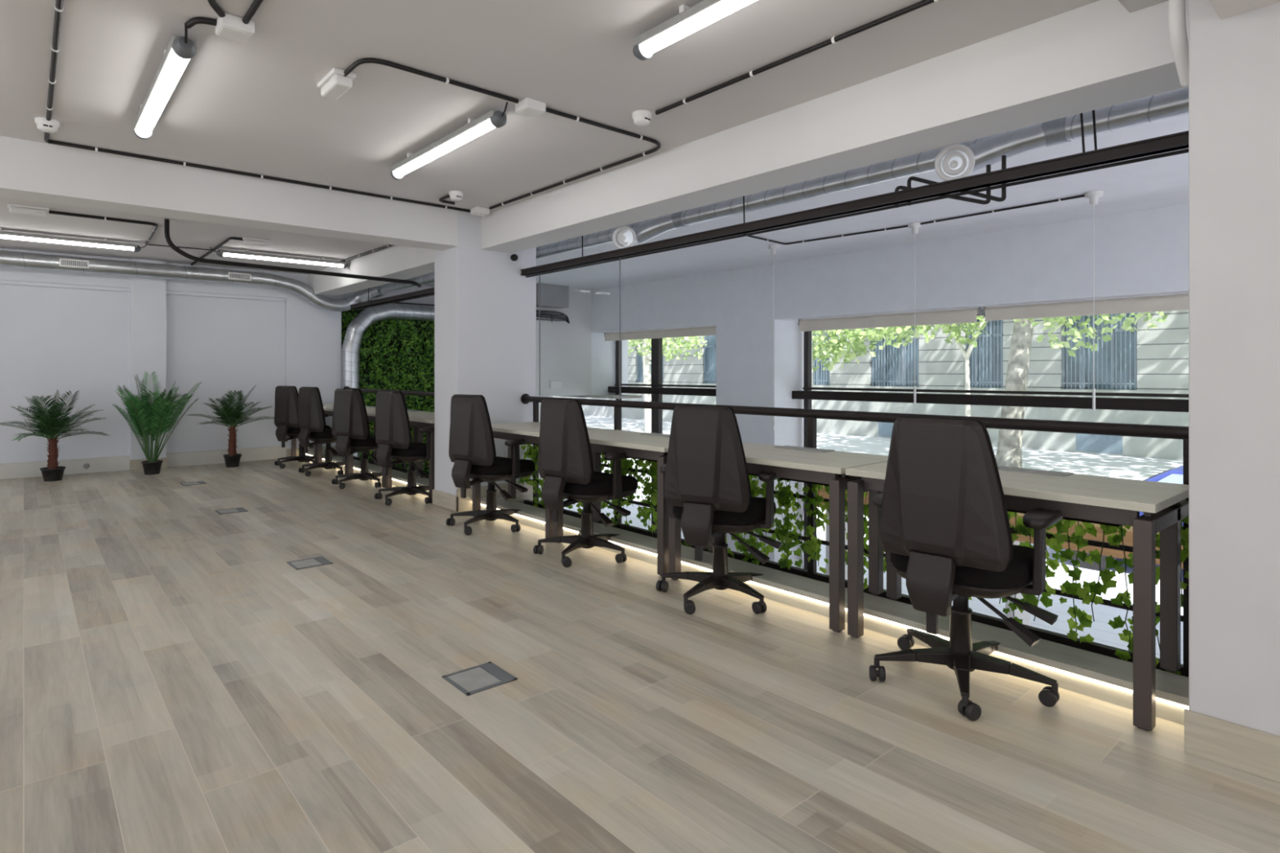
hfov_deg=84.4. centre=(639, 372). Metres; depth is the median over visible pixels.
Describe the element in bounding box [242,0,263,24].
conduit
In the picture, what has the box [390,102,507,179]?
ceiling light
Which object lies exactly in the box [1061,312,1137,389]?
grille
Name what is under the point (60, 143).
conduit
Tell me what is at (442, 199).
conduit
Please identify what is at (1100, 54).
beam
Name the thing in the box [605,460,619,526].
strand
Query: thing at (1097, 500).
desk
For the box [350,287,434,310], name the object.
rail
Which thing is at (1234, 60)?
pillar
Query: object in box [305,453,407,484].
light strip
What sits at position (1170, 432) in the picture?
railing
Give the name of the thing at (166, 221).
pipe
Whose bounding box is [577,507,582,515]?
strand
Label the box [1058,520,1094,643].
strand
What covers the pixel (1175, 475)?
car
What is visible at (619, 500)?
strand
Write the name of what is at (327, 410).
desk
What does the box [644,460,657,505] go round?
strand
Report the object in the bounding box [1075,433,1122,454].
vent
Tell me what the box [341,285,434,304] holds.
wall
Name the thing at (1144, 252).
wall
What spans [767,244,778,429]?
hanging cord
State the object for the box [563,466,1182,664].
pavement
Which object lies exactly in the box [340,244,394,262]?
conduit
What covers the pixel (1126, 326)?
plane tree
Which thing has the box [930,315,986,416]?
plane tree
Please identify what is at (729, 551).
strand
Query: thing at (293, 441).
desk
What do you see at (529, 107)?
junction box
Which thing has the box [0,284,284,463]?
wall
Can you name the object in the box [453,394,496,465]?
backrest
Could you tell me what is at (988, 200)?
pipe
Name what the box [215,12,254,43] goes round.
junction box
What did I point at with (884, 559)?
strand
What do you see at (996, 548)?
backrest
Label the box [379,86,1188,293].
spiral duct
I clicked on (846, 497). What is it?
strand
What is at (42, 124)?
smoke detector
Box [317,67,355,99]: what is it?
junction box
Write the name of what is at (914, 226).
hanging cord
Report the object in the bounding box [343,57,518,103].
conduit
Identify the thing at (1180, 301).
roller blind
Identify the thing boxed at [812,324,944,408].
plane tree
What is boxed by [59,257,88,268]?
vent grille
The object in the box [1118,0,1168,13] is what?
beam
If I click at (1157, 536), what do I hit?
strand
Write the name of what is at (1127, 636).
strand
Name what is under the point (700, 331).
roller blind
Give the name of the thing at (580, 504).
strand
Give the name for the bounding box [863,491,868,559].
strand
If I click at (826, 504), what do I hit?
strand
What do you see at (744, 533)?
strand
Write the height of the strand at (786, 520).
0.754 m
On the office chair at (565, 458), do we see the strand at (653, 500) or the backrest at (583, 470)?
the backrest at (583, 470)
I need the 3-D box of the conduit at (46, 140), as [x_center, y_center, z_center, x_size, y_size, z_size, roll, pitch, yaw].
[-3.359,-1.358,4.037,0.070,0.020,0.320,0,0,-41]
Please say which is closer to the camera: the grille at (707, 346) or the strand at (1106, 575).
the strand at (1106, 575)
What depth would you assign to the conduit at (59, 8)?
2.99 m
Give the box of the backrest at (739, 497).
[670,404,751,510]
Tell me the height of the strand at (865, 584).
0.730 m
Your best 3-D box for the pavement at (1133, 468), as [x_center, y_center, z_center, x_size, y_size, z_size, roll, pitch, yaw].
[7.346,2.820,26.328,7.700,0.300,110.000,0,0,-41]
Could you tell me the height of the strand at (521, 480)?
0.525 m
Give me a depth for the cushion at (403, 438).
6.22 m
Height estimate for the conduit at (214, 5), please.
0.023 m
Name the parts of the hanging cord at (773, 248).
cord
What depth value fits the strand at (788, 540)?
4.15 m
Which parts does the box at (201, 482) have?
lid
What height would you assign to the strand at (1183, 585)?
0.448 m
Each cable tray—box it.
[536,310,569,323]
[602,452,667,462]
[748,473,849,486]
[1006,508,1122,527]
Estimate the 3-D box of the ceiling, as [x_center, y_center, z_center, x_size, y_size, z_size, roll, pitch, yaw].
[-0.739,-1.520,3.735,12.200,0.300,16.600,0,0,-41]
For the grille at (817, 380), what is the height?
3.440 m
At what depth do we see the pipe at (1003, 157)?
3.37 m
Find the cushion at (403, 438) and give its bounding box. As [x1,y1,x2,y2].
[382,390,412,448]
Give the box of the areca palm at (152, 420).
[112,371,202,475]
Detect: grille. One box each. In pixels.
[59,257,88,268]
[228,271,251,280]
[635,340,663,382]
[704,335,715,382]
[813,333,829,385]
[870,328,919,386]
[968,317,1003,387]
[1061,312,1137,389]
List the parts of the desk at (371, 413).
leg, long rail, leg, leg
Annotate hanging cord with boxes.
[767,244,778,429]
[907,222,921,404]
[1084,190,1103,410]
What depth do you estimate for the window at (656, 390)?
11.28 m
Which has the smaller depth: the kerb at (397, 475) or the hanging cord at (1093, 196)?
the hanging cord at (1093, 196)
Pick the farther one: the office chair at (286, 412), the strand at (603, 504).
the office chair at (286, 412)
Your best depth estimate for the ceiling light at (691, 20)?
2.63 m
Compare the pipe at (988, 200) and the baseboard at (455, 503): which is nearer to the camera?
the pipe at (988, 200)
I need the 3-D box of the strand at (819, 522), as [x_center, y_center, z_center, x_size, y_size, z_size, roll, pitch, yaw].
[1.012,0.788,3.998,0.165,0.588,0.094,0,0,40]
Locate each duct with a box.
[0,250,386,311]
[342,302,434,457]
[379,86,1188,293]
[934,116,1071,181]
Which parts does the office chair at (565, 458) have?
leg, backrest, leg, seat, lever, leg, leg, armrest, lever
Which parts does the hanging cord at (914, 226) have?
cord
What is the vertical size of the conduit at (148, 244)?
0.011 m
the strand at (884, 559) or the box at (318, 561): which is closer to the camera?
the strand at (884, 559)
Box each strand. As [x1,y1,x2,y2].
[369,421,373,455]
[519,444,531,485]
[524,445,537,485]
[530,444,543,506]
[538,478,545,509]
[575,502,582,507]
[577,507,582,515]
[600,453,611,509]
[600,454,612,473]
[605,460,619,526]
[616,429,627,502]
[617,458,631,525]
[621,457,634,506]
[622,458,638,506]
[633,459,651,527]
[637,459,657,531]
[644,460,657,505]
[647,461,657,506]
[649,462,657,534]
[680,528,691,547]
[725,533,737,555]
[732,533,745,557]
[737,532,753,546]
[741,475,757,562]
[746,477,765,564]
[753,481,776,555]
[773,479,793,569]
[774,480,797,568]
[776,479,797,549]
[791,481,812,568]
[803,485,829,562]
[804,484,828,573]
[823,485,847,558]
[844,489,847,539]
[844,489,868,565]
[844,490,868,589]
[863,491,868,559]
[883,551,886,573]
[991,511,1017,604]
[1002,512,1035,624]
[1016,523,1033,548]
[1025,524,1060,621]
[1050,519,1096,593]
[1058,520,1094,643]
[1075,524,1121,622]
[1104,511,1143,661]
[1130,531,1181,675]
[1155,498,1188,607]
[1180,515,1188,557]
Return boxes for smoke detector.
[35,116,59,133]
[448,190,462,200]
[631,109,651,126]
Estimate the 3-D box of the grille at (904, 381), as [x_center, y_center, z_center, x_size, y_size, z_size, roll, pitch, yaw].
[10.369,-1.190,28.788,0.030,3.440,2.150,0,0,-41]
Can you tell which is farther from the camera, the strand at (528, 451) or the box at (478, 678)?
the strand at (528, 451)
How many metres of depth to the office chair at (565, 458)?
4.32 m
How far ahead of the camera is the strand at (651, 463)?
5.03 m
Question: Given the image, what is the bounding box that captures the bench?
[816,484,1182,626]
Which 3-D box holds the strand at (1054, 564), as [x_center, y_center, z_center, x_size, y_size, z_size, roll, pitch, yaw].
[1.780,0.798,3.136,0.176,0.637,0.084,0,0,41]
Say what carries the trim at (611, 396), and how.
attached to the wall at (1144, 252)
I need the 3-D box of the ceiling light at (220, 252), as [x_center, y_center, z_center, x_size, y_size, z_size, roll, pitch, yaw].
[-4.096,-1.316,8.093,1.452,0.106,0.082,0,0,-41]
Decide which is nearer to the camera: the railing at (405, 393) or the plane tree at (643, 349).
the railing at (405, 393)
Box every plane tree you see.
[627,335,706,432]
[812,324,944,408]
[879,315,1088,467]
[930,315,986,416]
[1013,311,1167,356]
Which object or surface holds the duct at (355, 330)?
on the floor
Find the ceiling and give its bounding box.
[0,0,1188,290]
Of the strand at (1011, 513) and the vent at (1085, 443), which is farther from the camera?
the vent at (1085, 443)
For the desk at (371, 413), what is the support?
on the floor
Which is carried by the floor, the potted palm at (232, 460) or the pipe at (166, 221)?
the potted palm at (232, 460)
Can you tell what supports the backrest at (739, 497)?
on the office chair at (707, 490)
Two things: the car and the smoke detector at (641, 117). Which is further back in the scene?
the car
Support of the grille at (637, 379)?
attached to the stone building
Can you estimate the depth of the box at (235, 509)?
5.98 m
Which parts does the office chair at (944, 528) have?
armrest, leg, leg, backrest, leg, seat, leg, lever, leg, lever, armrest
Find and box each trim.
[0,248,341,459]
[536,320,558,390]
[557,394,642,399]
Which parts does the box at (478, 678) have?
lid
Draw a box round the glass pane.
[538,257,620,399]
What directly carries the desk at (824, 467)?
on the floor
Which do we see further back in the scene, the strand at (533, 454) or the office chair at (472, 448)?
the strand at (533, 454)
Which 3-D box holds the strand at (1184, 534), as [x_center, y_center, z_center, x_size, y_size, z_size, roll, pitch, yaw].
[2.120,0.698,2.710,0.100,0.448,0.176,0,0,-41]
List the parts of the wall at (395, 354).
panel frame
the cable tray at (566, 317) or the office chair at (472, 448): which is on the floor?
the office chair at (472, 448)
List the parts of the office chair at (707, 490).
armrest, leg, leg, backrest, seat, leg, leg, lever, lever, armrest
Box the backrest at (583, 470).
[544,398,594,484]
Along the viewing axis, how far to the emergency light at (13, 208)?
5.78 m
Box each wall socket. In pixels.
[83,463,89,468]
[550,381,562,388]
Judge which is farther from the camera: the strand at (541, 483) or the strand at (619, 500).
the strand at (541, 483)
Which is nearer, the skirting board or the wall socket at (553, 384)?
the skirting board
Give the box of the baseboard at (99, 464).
[0,445,336,479]
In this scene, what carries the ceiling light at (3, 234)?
attached to the ceiling
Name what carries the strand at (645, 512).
hanging from the railing at (1170, 432)
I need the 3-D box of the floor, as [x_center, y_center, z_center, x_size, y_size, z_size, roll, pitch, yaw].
[-2.364,1.230,1.719,7.100,0.120,15.700,0,0,-41]
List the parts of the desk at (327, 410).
leg, long rail, leg, leg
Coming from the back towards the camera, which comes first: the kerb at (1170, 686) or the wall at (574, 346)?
the wall at (574, 346)
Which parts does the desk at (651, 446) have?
leg, leg, long rail, leg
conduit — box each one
[44,132,55,144]
[45,0,63,120]
[48,140,470,212]
[48,210,158,244]
[147,244,212,250]
[185,17,217,28]
[190,236,243,265]
[207,0,225,17]
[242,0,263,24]
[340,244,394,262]
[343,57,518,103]
[439,194,454,204]
[488,107,660,209]
[655,0,939,115]
[743,194,1084,244]
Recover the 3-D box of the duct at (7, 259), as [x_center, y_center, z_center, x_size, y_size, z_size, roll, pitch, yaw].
[-6.780,-1.085,7.637,7.830,0.469,0.642,0,0,-37]
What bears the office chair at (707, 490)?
on the floor
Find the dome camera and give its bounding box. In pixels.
[510,253,518,261]
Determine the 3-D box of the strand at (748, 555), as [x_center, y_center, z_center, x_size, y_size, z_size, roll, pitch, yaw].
[0.688,0.845,4.381,0.091,0.740,0.142,0,0,-33]
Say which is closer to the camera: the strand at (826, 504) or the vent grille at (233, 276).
the strand at (826, 504)
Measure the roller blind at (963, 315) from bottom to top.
0.155 m
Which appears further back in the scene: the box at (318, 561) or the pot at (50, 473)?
the pot at (50, 473)
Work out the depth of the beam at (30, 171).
4.77 m
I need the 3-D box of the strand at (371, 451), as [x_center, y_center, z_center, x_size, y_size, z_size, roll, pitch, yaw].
[-3.515,0.776,9.209,0.165,0.629,0.079,0,0,31]
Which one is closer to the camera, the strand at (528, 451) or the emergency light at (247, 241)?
the strand at (528, 451)
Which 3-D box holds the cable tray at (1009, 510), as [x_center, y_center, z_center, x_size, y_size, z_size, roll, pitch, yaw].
[1.560,0.542,2.946,0.120,0.055,0.782,0,0,-41]
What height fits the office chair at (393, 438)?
1.009 m
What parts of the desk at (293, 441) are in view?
leg, leg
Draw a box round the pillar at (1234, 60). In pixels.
[1188,0,1279,736]
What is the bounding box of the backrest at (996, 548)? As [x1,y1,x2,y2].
[879,416,1013,569]
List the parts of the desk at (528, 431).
leg, leg, long rail, leg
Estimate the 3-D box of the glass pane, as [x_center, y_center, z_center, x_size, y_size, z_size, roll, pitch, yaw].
[-0.514,-0.338,5.758,0.008,1.075,1.110,0,0,-41]
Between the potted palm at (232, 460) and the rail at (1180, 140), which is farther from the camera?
the potted palm at (232, 460)
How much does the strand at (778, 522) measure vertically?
0.688 m
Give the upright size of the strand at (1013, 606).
0.725 m
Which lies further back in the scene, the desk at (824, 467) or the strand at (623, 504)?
the strand at (623, 504)
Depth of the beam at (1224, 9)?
2.04 m
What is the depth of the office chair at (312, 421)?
8.02 m
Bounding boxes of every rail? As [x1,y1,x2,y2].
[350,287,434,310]
[520,110,1188,277]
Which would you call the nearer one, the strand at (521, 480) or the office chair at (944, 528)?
the office chair at (944, 528)
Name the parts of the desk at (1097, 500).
leg, rail, leg, long rail, leg, rail, leg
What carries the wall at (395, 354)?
attached to the wall at (52, 339)
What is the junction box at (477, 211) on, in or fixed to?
attached to the ceiling
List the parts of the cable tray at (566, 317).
wire frame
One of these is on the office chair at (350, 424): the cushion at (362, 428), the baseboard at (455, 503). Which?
the cushion at (362, 428)
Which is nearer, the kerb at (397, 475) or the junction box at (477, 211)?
the junction box at (477, 211)
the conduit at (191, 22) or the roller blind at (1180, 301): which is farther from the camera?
the roller blind at (1180, 301)
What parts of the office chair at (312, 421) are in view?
backrest, leg, leg, seat, lever, leg, leg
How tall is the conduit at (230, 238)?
0.028 m
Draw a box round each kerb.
[305,449,428,492]
[471,496,1188,725]
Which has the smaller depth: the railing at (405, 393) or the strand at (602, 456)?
the strand at (602, 456)
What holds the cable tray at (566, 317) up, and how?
attached to the wall at (574, 346)
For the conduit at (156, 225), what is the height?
0.033 m
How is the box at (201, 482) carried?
on the floor
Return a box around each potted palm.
[0,389,109,481]
[186,386,274,467]
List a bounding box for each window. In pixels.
[608,337,715,532]
[791,309,1188,569]
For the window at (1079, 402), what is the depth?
7.30 m
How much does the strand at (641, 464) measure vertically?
0.740 m
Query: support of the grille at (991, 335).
attached to the stone building
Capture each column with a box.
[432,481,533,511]
[434,210,536,503]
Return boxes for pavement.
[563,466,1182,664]
[584,415,1182,480]
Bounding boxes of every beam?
[0,135,457,250]
[307,0,1188,297]
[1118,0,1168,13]
[1208,0,1279,19]
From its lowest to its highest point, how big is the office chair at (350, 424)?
1.009 m
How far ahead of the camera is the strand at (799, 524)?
4.09 m
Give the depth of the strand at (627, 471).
5.23 m
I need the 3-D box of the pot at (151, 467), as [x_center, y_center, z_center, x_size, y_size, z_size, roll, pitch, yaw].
[-5.642,1.095,8.164,0.208,0.150,0.208,0,0,-41]
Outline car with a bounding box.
[1071,465,1182,569]
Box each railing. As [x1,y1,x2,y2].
[343,386,434,478]
[520,393,1188,677]
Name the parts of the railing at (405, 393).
handrail, rail, post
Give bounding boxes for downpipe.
[1168,0,1188,85]
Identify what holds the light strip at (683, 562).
attached to the kerb at (1170, 686)
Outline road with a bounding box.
[600,455,651,469]
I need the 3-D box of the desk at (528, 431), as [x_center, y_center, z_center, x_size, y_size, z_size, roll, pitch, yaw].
[-0.780,0.793,5.519,0.580,0.753,1.140,0,0,-41]
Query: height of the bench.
1.340 m
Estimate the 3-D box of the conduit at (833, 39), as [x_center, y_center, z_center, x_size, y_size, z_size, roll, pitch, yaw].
[1.639,-1.358,1.909,0.028,0.027,4.720,0,0,-41]
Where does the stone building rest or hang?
on the pavement at (1133, 468)
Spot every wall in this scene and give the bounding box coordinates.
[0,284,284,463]
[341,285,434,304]
[341,297,434,474]
[536,288,591,502]
[591,203,1188,568]
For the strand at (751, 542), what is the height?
0.737 m
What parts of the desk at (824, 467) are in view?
leg, leg, long rail, leg, rail, leg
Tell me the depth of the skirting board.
2.09 m
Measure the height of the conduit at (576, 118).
0.027 m
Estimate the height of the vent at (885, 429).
0.900 m
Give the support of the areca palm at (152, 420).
on the floor
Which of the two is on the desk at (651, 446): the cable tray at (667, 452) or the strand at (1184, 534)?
the cable tray at (667, 452)
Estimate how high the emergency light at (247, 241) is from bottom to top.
0.064 m
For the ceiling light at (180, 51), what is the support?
attached to the ceiling
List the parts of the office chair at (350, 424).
leg, backrest, leg, seat, leg, lever, leg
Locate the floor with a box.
[0,459,1279,852]
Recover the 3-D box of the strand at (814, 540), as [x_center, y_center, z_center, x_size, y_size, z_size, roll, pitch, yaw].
[0.998,0.812,4.013,0.092,0.640,0.178,0,0,-41]
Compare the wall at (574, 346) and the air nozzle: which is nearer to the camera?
the air nozzle
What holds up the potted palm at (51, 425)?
on the floor
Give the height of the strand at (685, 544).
0.746 m
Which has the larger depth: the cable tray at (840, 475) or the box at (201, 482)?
the box at (201, 482)
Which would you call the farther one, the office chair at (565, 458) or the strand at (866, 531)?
the office chair at (565, 458)
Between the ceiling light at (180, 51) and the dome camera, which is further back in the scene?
the dome camera
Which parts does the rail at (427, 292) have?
rod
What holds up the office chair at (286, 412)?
on the floor
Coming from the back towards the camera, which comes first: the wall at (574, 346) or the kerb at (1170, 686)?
the wall at (574, 346)
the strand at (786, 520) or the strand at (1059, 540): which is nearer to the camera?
the strand at (1059, 540)
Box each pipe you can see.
[164,218,421,287]
[894,164,991,208]
[906,155,1006,205]
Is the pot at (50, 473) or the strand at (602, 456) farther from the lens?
the pot at (50, 473)
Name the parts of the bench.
seat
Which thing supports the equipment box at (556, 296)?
attached to the wall at (574, 346)
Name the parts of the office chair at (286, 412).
backrest, leg, leg, leg, seat, leg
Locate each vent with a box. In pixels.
[878,422,893,437]
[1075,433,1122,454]
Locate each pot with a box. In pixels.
[40,466,66,481]
[141,459,163,475]
[223,453,241,467]
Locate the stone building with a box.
[552,310,1188,460]
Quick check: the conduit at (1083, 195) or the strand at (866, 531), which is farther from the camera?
the conduit at (1083, 195)
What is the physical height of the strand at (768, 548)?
0.636 m
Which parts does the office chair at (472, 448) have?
leg, backrest, leg, seat, lever, leg, leg, armrest, lever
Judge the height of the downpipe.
0.404 m
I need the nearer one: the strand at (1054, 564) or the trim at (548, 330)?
the strand at (1054, 564)
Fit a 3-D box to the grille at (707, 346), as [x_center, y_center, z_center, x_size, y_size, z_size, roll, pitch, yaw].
[4.229,-1.190,35.820,0.030,3.440,2.800,0,0,-41]
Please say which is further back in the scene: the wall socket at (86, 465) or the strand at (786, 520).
the wall socket at (86, 465)
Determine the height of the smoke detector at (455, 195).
0.060 m
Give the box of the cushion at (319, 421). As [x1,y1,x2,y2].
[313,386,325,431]
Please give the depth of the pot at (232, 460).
8.74 m
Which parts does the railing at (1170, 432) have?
post, post, post, handrail, rail, post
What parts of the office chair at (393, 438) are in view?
leg, backrest, leg, seat, lever, leg, leg, armrest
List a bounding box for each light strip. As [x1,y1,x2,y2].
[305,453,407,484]
[480,503,1188,709]
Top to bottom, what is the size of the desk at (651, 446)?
0.753 m
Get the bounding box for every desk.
[291,403,333,462]
[316,405,376,474]
[347,409,434,488]
[385,413,434,502]
[472,422,614,538]
[553,430,708,576]
[667,441,888,632]
[845,462,1188,731]
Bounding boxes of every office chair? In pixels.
[274,386,330,468]
[297,386,344,476]
[331,388,382,488]
[374,390,434,505]
[445,394,535,535]
[533,398,638,567]
[655,404,782,614]
[869,416,1062,721]
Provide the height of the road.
0.100 m
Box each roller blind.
[604,325,715,341]
[798,306,982,331]
[982,293,1188,320]
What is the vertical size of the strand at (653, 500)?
0.698 m
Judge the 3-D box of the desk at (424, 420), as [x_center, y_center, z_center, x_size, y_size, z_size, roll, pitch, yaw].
[-2.004,0.793,6.920,0.580,0.753,1.090,0,0,-41]
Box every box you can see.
[180,480,206,485]
[214,506,248,514]
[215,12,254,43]
[286,556,333,569]
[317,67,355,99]
[441,662,517,696]
[470,206,489,216]
[515,97,546,118]
[536,283,568,308]
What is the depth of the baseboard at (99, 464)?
8.47 m
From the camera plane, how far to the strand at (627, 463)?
5.25 m
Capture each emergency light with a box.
[7,203,48,216]
[242,236,270,246]
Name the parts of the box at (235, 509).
lid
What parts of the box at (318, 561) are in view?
lid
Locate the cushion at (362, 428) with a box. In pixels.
[342,388,369,439]
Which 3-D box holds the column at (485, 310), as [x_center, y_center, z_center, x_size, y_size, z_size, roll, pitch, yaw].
[-1.393,-0.050,6.384,0.780,2.640,0.450,0,0,-41]
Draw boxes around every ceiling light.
[0,227,146,252]
[133,22,196,139]
[209,246,347,268]
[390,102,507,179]
[632,0,756,60]
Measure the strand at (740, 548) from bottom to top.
0.734 m
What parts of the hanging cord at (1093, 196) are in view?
cord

